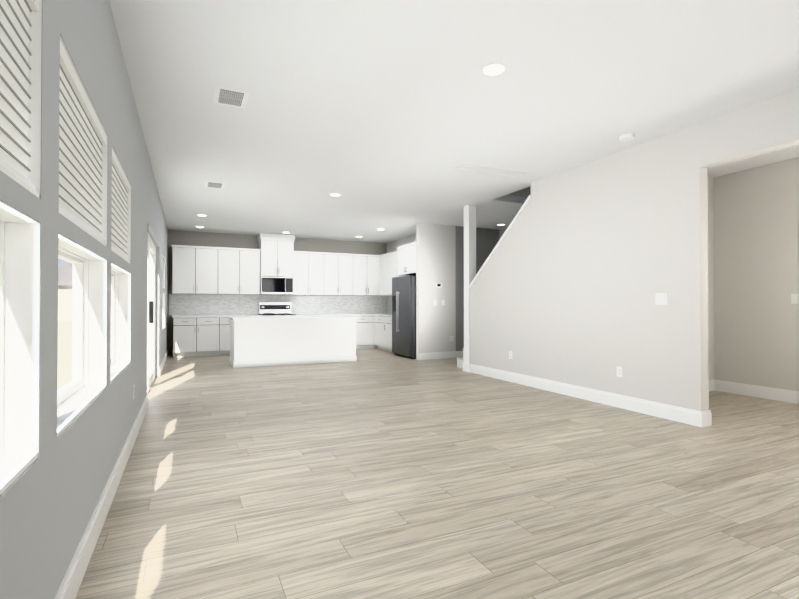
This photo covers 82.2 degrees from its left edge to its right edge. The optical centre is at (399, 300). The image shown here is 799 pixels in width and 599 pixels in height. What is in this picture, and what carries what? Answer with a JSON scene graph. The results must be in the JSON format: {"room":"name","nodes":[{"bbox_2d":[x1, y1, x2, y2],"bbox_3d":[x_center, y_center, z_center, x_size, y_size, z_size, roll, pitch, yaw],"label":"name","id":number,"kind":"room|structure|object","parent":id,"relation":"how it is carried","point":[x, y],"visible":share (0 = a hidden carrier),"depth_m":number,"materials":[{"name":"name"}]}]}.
{"room":"empty living room","nodes":[
{"label":"empty living room","id":0,"kind":"room"},
{"bbox_2d":[0,0,167,598],"bbox_3d":[-2.605,-0.247,4.460,0.160,2.870,13.450,0,-1,-25],"label":"wall","id":1,"kind":"structure","parent":0,"point":[50,495],"depth_m":1.84,"materials":[{"name":"grey paint"}]},
{"bbox_2d":[0,201,39,494],"bbox_3d":[-0.946,0.115,0.883,0.153,0.716,1.066,0,-1,-25],"label":"window","id":2,"kind":"structure","parent":1,"relation":"in","point":[19,318],"depth_m":1.37,"materials":[{"name":"white plastic"}]},
{"bbox_2d":[0,0,41,197],"bbox_3d":[-0.946,-0.630,0.890,0.153,0.626,1.066,0,-1,-25],"label":"window","id":3,"kind":"structure","parent":1,"relation":"in","point":[34,108],"depth_m":1.40,"materials":[{"name":"white plastic"}]},
{"bbox_2d":[0,0,38,189],"bbox_3d":[-0.906,-0.636,0.908,0.058,0.599,1.050,0,-1,-25],"label":"window blind","id":4,"kind":"object","parent":3,"relation":"attached to","point":[15,68],"visible":0.94,"depth_m":1.27,"materials":[{"name":"grey plastic"}]},
{"bbox_2d":[57,234,106,436],"bbox_3d":[-1.484,0.126,2.044,0.153,0.716,1.066,0,-1,-25],"label":"window","id":5,"kind":"structure","parent":1,"relation":"in","point":[78,394],"depth_m":2.47,"materials":[{"name":"white plastic"}]},
{"bbox_2d":[59,36,106,245],"bbox_3d":[-1.484,-0.619,2.051,0.153,0.626,1.066,0,-1,-25],"label":"window","id":6,"kind":"structure","parent":1,"relation":"in","point":[103,212],"depth_m":2.55,"materials":[{"name":"white plastic"}]},
{"bbox_2d":[59,40,105,242],"bbox_3d":[-1.445,-0.626,2.069,0.058,0.599,1.050,0,-1,-25],"label":"window blind","id":7,"kind":"object","parent":6,"relation":"attached to","point":[82,138],"visible":0.62,"depth_m":2.00,"materials":[{"name":"grey plastic"}]},
{"bbox_2d":[111,263,130,381],"bbox_3d":[-1.991,0.136,3.137,0.153,0.716,1.036,0,-1,-25],"label":"window","id":8,"kind":"structure","parent":1,"relation":"in","point":[120,315],"depth_m":3.60,"materials":[{"name":"white glass"}]},
{"bbox_2d":[111,146,130,262],"bbox_3d":[-1.991,-0.609,3.144,0.153,0.626,1.036,0,-1,-25],"label":"window","id":9,"kind":"structure","parent":1,"relation":"in","point":[128,234],"depth_m":3.63,"materials":[{"name":"white plastic"}]},
{"bbox_2d":[111,149,129,260],"bbox_3d":[-1.952,-0.616,3.162,0.058,0.599,1.020,0,-1,-25],"label":"window blind","id":10,"kind":"object","parent":9,"relation":"attached to","point":[120,191],"visible":0.62,"depth_m":3.19,"materials":[{"name":"grey plastic"}]},
{"bbox_2d":[147,233,155,393],"bbox_3d":[-3.422,0.165,6.221,0.142,2.076,2.434,0,-1,-25],"label":"glass door","id":11,"kind":"structure","parent":1,"relation":"in","point":[151,306],"depth_m":7.21,"materials":[{"name":"white glass"}]},
{"bbox_2d":[162,292,164,329],"bbox_3d":[-4.623,0.188,8.812,0.153,0.716,1.146,0,-1,-25],"label":"window","id":12,"kind":"structure","parent":1,"relation":"in","point":[163,316],"depth_m":9.35,"materials":[{"name":"white plastic"}]},
{"bbox_2d":[163,255,164,288],"bbox_3d":[-4.623,-0.557,8.818,0.153,0.626,1.146,0,-1,-25],"label":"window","id":13,"kind":"structure","parent":1,"relation":"in","point":[164,274],"depth_m":9.36,"materials":[{"name":"white plastic"}]},
{"bbox_2d":[163,256,164,287],"bbox_3d":[-4.583,-0.563,8.837,0.058,0.599,1.130,0,-1,-25],"label":"window blind","id":14,"kind":"object","parent":13,"relation":"attached to","point":[163,270],"visible":0.29,"depth_m":9.21,"materials":[{"name":"grey"}]},
{"bbox_2d":[167,230,386,354],"bbox_3d":[-2.182,-0.178,11.986,7.260,2.870,0.150,0,-1,-25],"label":"wall","id":15,"kind":"structure","parent":0,"point":[192,238],"depth_m":11.11,"materials":[{"name":"grey paint"}]},
{"bbox_2d":[173,245,220,296],"bbox_3d":[-4.673,-0.701,10.559,1.015,1.091,0.349,0,-1,-25],"label":"upper cabinet","id":16,"kind":"object","parent":15,"relation":"attached to","point":[214,289],"depth_m":10.41,"materials":[{"name":"white wood"}]},
{"bbox_2d":[221,247,260,296],"bbox_3d":[-3.871,-0.698,10.931,1.013,1.091,0.349,0,-1,-25],"label":"upper cabinet","id":17,"kind":"object","parent":15,"relation":"attached to","point":[240,268],"depth_m":10.82,"materials":[{"name":"white wood"}]},
{"bbox_2d":[257,237,280,276],"bbox_3d":[-3.175,-1.050,11.218,0.485,0.919,0.420,0,-1,-25],"label":"upper cabinet","id":18,"kind":"object","parent":15,"relation":"attached to","point":[270,247],"depth_m":11.03,"materials":[{"name":"white wood"}]},
{"bbox_2d":[261,277,284,296],"bbox_3d":[-3.122,-0.372,11.221,0.582,0.425,0.442,0,-1,-25],"label":"microwave","id":19,"kind":"object","parent":15,"relation":"attached to","point":[273,286],"depth_m":11.06,"materials":[{"name":"black glass"}]},
{"bbox_2d":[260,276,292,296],"bbox_3d":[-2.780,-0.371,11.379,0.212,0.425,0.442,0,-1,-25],"label":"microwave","id":20,"kind":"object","parent":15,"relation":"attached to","point":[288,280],"depth_m":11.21,"materials":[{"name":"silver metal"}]},
{"bbox_2d":[281,237,292,276],"bbox_3d":[-2.821,-1.049,11.382,0.295,0.919,0.420,0,-1,-25],"label":"upper cabinet","id":21,"kind":"object","parent":15,"relation":"attached to","point":[286,242],"depth_m":11.19,"materials":[{"name":"white wood"}]},
{"bbox_2d":[293,249,328,296],"bbox_3d":[-2.318,-0.691,11.651,0.843,1.091,0.349,0,-1,-25],"label":"upper cabinet","id":22,"kind":"object","parent":15,"relation":"attached to","point":[310,269],"depth_m":11.51,"materials":[{"name":"white wood"}]},
{"bbox_2d":[329,253,348,296],"bbox_3d":[-1.641,-0.688,11.965,0.909,1.091,0.349,0,-1,-25],"label":"upper cabinet","id":23,"kind":"object","parent":15,"relation":"attached to","point":[338,262],"depth_m":11.81,"materials":[{"name":"white wood"}]},
{"bbox_2d":[349,253,376,296],"bbox_3d":[-0.952,-0.686,12.253,0.843,1.091,0.406,0,-1,-25],"label":"upper cabinet","id":24,"kind":"object","parent":15,"relation":"attached to","point":[362,267],"depth_m":12.10,"materials":[{"name":"white wood"}]},
{"bbox_2d":[387,234,415,313],"bbox_3d":[0.348,-0.184,11.379,0.120,2.870,3.080,0,-1,-25],"label":"wall","id":25,"kind":"structure","parent":0,"point":[392,246],"depth_m":12.29,"materials":[{"name":"white paint"}]},
{"bbox_2d":[377,251,396,296],"bbox_3d":[-0.155,-0.689,11.852,0.396,1.091,1.124,0,-1,-25],"label":"upper cabinet","id":26,"kind":"object","parent":25,"relation":"attached to","point":[386,263],"depth_m":11.94,"materials":[{"name":"white wood"}]},
{"bbox_2d":[397,242,415,276],"bbox_3d":[0.445,-0.919,10.270,0.639,0.660,0.965,0,-1,-25],"label":"upper cabinet","id":27,"kind":"object","parent":25,"relation":"attached to","point":[406,254],"depth_m":10.15,"materials":[{"name":"white wood"}]},
{"bbox_2d":[75,349,798,598],"bbox_3d":[0.616,1.262,5.940,7.260,0.120,13.450,0,-1,-25],"label":"floor","id":28,"kind":"structure","parent":0,"point":[374,474],"depth_m":2.79,"materials":[{"name":"brown wood"}]},
{"bbox_2d":[173,317,224,356],"bbox_3d":[-4.593,0.807,10.433,1.005,0.868,0.619,0,-1,-25],"label":"base cabinet","id":29,"kind":"object","parent":28,"relation":"on","point":[192,336],"depth_m":10.16,"materials":[{"name":"white wood"}]},
{"bbox_2d":[205,313,260,316],"bbox_3d":[-4.204,0.355,10.609,1.879,0.040,0.635,0,-1,-25],"label":"countertop","id":30,"kind":"structure","parent":29,"relation":"on","point":[206,314],"depth_m":10.70,"materials":[{"name":"white stone"}]},
{"bbox_2d":[225,317,229,354],"bbox_3d":[-3.806,0.811,10.798,0.992,0.868,0.619,0,-1,-25],"label":"base cabinet","id":31,"kind":"object","parent":28,"relation":"on","point":[227,321],"depth_m":10.42,"materials":[{"name":"white wood"}]},
{"bbox_2d":[259,302,294,315],"bbox_3d":[-2.984,0.642,11.142,0.772,1.215,0.652,0,-1,-25],"label":"range","id":32,"kind":"object","parent":28,"relation":"on","point":[274,308],"visible":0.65,"depth_m":11.32,"materials":[{"name":"silver metal"}]},
{"bbox_2d":[229,320,355,367],"bbox_3d":[-2.144,0.797,9.258,2.370,0.870,0.955,0,-1,-25],"label":"kitchen island","id":33,"kind":"object","parent":28,"relation":"on","point":[261,341],"depth_m":8.79,"materials":[{"name":"white"}]},
{"bbox_2d":[228,316,357,319],"bbox_3d":[-2.147,0.342,9.269,2.400,0.040,1.000,0,-1,-25],"label":"island countertop","id":34,"kind":"structure","parent":33,"relation":"on","point":[262,317],"depth_m":8.92,"materials":[{"name":"white stone"}]},
{"bbox_2d":[356,317,372,348],"bbox_3d":[-1.099,0.822,12.011,0.764,0.868,0.696,0,-1,-25],"label":"base cabinet","id":35,"kind":"object","parent":28,"relation":"on","point":[364,325],"depth_m":11.82,"materials":[{"name":"white wood"}]},
{"bbox_2d":[291,313,372,316],"bbox_3d":[-1.431,0.367,11.895,2.664,0.040,0.635,0,-1,-25],"label":"countertop","id":36,"kind":"structure","parent":35,"relation":"on","point":[296,314],"depth_m":11.69,"materials":[{"name":"white stone"}]},
{"bbox_2d":[373,313,391,316],"bbox_3d":[-0.062,0.362,11.357,0.635,0.040,1.480,0,-1,-25],"label":"countertop","id":37,"kind":"structure","parent":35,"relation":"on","point":[374,314],"depth_m":11.54,"materials":[{"name":"white stone"}]},
{"bbox_2d":[373,317,384,350],"bbox_3d":[-0.219,0.819,11.659,0.663,0.868,0.852,0,-1,-25],"label":"base cabinet","id":38,"kind":"object","parent":28,"relation":"on","point":[378,322],"depth_m":11.66,"materials":[{"name":"white wood"}]},
{"bbox_2d":[385,317,391,351],"bbox_3d":[0.088,0.813,11.048,0.619,0.868,0.776,0,-1,-25],"label":"base cabinet","id":39,"kind":"object","parent":28,"relation":"on","point":[388,320],"depth_m":11.10,"materials":[{"name":"white wood"}]},
{"bbox_2d":[392,275,415,358],"bbox_3d":[0.341,0.353,10.213,0.810,1.775,0.920,0,-1,-25],"label":"refrigerator","id":40,"kind":"object","parent":28,"relation":"on","point":[403,316],"visible":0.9,"depth_m":9.88,"materials":[{"name":"black metal"}]},
{"bbox_2d":[456,348,463,368],"bbox_3d":[2.203,-0.279,7.203,1.018,2.984,3.289,0,-1,-25],"label":"stairs","id":41,"kind":"structure","parent":28,"relation":"on","point":[460,360],"depth_m":8.34,"materials":[{"name":"white paint"}]},
{"bbox_2d":[464,205,475,363],"bbox_3d":[1.223,-0.215,7.949,0.150,2.870,0.160,0,-1,-25],"label":"end column","id":42,"kind":"structure","parent":28,"relation":"on","point":[469,243],"depth_m":7.89,"materials":[{"name":"white paint"}]},
{"bbox_2d":[109,0,798,242],"bbox_3d":[0.616,-1.728,5.967,7.260,0.120,13.450,0,-1,-25],"label":"ceiling","id":43,"kind":"structure","parent":0,"point":[389,116],"depth_m":3.75,"materials":[{"name":"white paint"}]},
{"bbox_2d":[205,181,224,188],"bbox_3d":[-2.644,-1.656,6.555,0.260,0.014,0.340,0,-1,-25],"label":"ceiling vent","id":44,"kind":"object","parent":43,"relation":"in","point":[211,184],"visible":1,"depth_m":6.52,"materials":[{"name":"grey metal"}]},
{"bbox_2d":[213,85,249,108],"bbox_3d":[-1.397,-1.681,3.793,0.260,0.014,0.340,0,-1,-25],"label":"ceiling vent","id":45,"kind":"object","parent":43,"relation":"in","point":[227,96],"visible":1,"depth_m":3.77,"materials":[{"name":"grey metal"}]},
{"bbox_2d":[329,193,340,195],"bbox_3d":[-1.003,-1.653,7.128,0.194,0.010,0.194,0,-1,-25],"label":"recessed light","id":46,"kind":"object","parent":43,"relation":"in","point":[334,194],"visible":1,"depth_m":7.09,"materials":[{"name":"white plastic"}]},
{"bbox_2d":[456,164,525,176],"bbox_3d":[1.179,-1.665,5.870,0.950,0.008,0.200,0,-1,-25],"label":"attic hatch","id":47,"kind":"object","parent":43,"relation":"in","point":[475,168],"visible":1,"depth_m":5.84,"materials":[{"name":"white paint"}]},
{"bbox_2d":[480,62,507,76],"bbox_3d":[0.688,-1.688,3.338,0.194,0.010,0.194,0,-1,-25],"label":"recessed light","id":48,"kind":"object","parent":43,"relation":"in","point":[491,69],"visible":1,"depth_m":3.33,"materials":[{"name":"white plastic"}]},
{"bbox_2d":[619,133,634,141],"bbox_3d":[2.320,-1.664,4.668,0.144,0.033,0.144,0,-1,-25],"label":"smoke detector","id":49,"kind":"object","parent":43,"relation":"attached to","point":[626,137],"visible":0.98,"depth_m":4.63,"materials":[{"name":"white plastic"}]},
{"bbox_2d":[416,223,498,359],"bbox_3d":[1.307,-0.196,10.060,2.050,2.870,0.120,0,-1,-25],"label":"wall","id":50,"kind":"structure","parent":0,"point":[439,253],"depth_m":9.81,"materials":[{"name":"white paint"}]},
{"bbox_2d":[436,283,441,287],"bbox_3d":[0.843,-0.333,9.767,0.140,0.100,0.024,0,-1,-25],"label":"thermostat","id":51,"kind":"object","parent":50,"relation":"attached to","point":[438,285],"visible":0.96,"depth_m":9.75,"materials":[{"name":"white"}]},
{"bbox_2d":[470,88,798,410],"bbox_3d":[3.469,-1.562,4.483,1.270,5.500,8.060,0,-1,-25],"label":"wall","id":52,"kind":"structure","parent":0,"point":[587,262],"depth_m":5.10,"materials":[{"name":"white paint"}]},
{"bbox_2d":[54,349,798,598],"bbox_3d":[0.575,1.129,5.922,6.850,0.145,13.150,0,-1,-25],"label":"baseboard","id":53,"kind":"structure","parent":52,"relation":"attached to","point":[69,587],"depth_m":4.75,"materials":[{"name":"white wood"}]},
{"bbox_2d":[468,195,530,289],"bbox_3d":[1.579,-0.843,7.186,0.160,1.291,1.554,0,-1,-25],"label":"trim","id":54,"kind":"structure","parent":52,"relation":"attached to","point":[501,238],"depth_m":7.05,"materials":[{"name":"white wood"}]},
{"bbox_2d":[617,366,622,376],"bbox_3d":[2.459,0.794,5.118,0.009,0.115,0.075,0,-1,-25],"label":"outlet","id":55,"kind":"object","parent":52,"relation":"attached to","point":[619,371],"visible":1,"depth_m":5.11,"materials":[{"name":"white plastic"}]},
{"bbox_2d":[656,293,666,304],"bbox_3d":[2.670,-0.020,4.672,0.010,0.115,0.121,0,-1,-25],"label":"light switch","id":56,"kind":"object","parent":52,"relation":"attached to","point":[661,298],"visible":1,"depth_m":4.67,"materials":[{"name":"white plastic"}]},
{"bbox_2d":[499,157,798,390],"bbox_3d":[4.385,-0.233,6.003,0.120,2.870,10.070,0,-1,-25],"label":"wall","id":57,"kind":"structure","parent":0,"point":[756,264],"depth_m":5.70,"materials":[{"name":"white paint"}]},
{"bbox_2d":[791,294,798,303],"bbox_3d":[4.618,-0.024,5.344,0.010,0.115,0.075,0,-1,-25],"label":"light switch","id":58,"kind":"object","parent":57,"relation":"attached to","point":[794,298],"visible":1,"depth_m":5.34,"materials":[{"name":"white plastic"}]},
{"bbox_2d":[707,176,713,379],"bbox_3d":[3.339,-0.235,5.822,1.930,2.870,0.120,0,-1,-25],"label":"wall","id":59,"kind":"structure","parent":0,"point":[710,279],"depth_m":6.15,"materials":[{"name":"white paint"}]},
{"label":"outside","id":60,"kind":"structure","parent":0,"visible":0},
{"bbox_2d":[57,320,71,388],"bbox_3d":[-75.490,1.701,30.858,109.820,0.100,200.000,0,-1,-25],"label":"ground","id":61,"kind":"structure","parent":60,"point":[66,347],"depth_m":13.19,"materials":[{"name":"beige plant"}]},
{"bbox_2d":[58,262,72,319],"bbox_3d":[-34.295,-1.034,44.475,8.800,5.620,10.800,0,-1,-25],"label":"house","id":62,"kind":"structure","parent":61,"relation":"on","point":[67,312],"depth_m":41.09,"materials":[{"name":"grey"}]}
]}

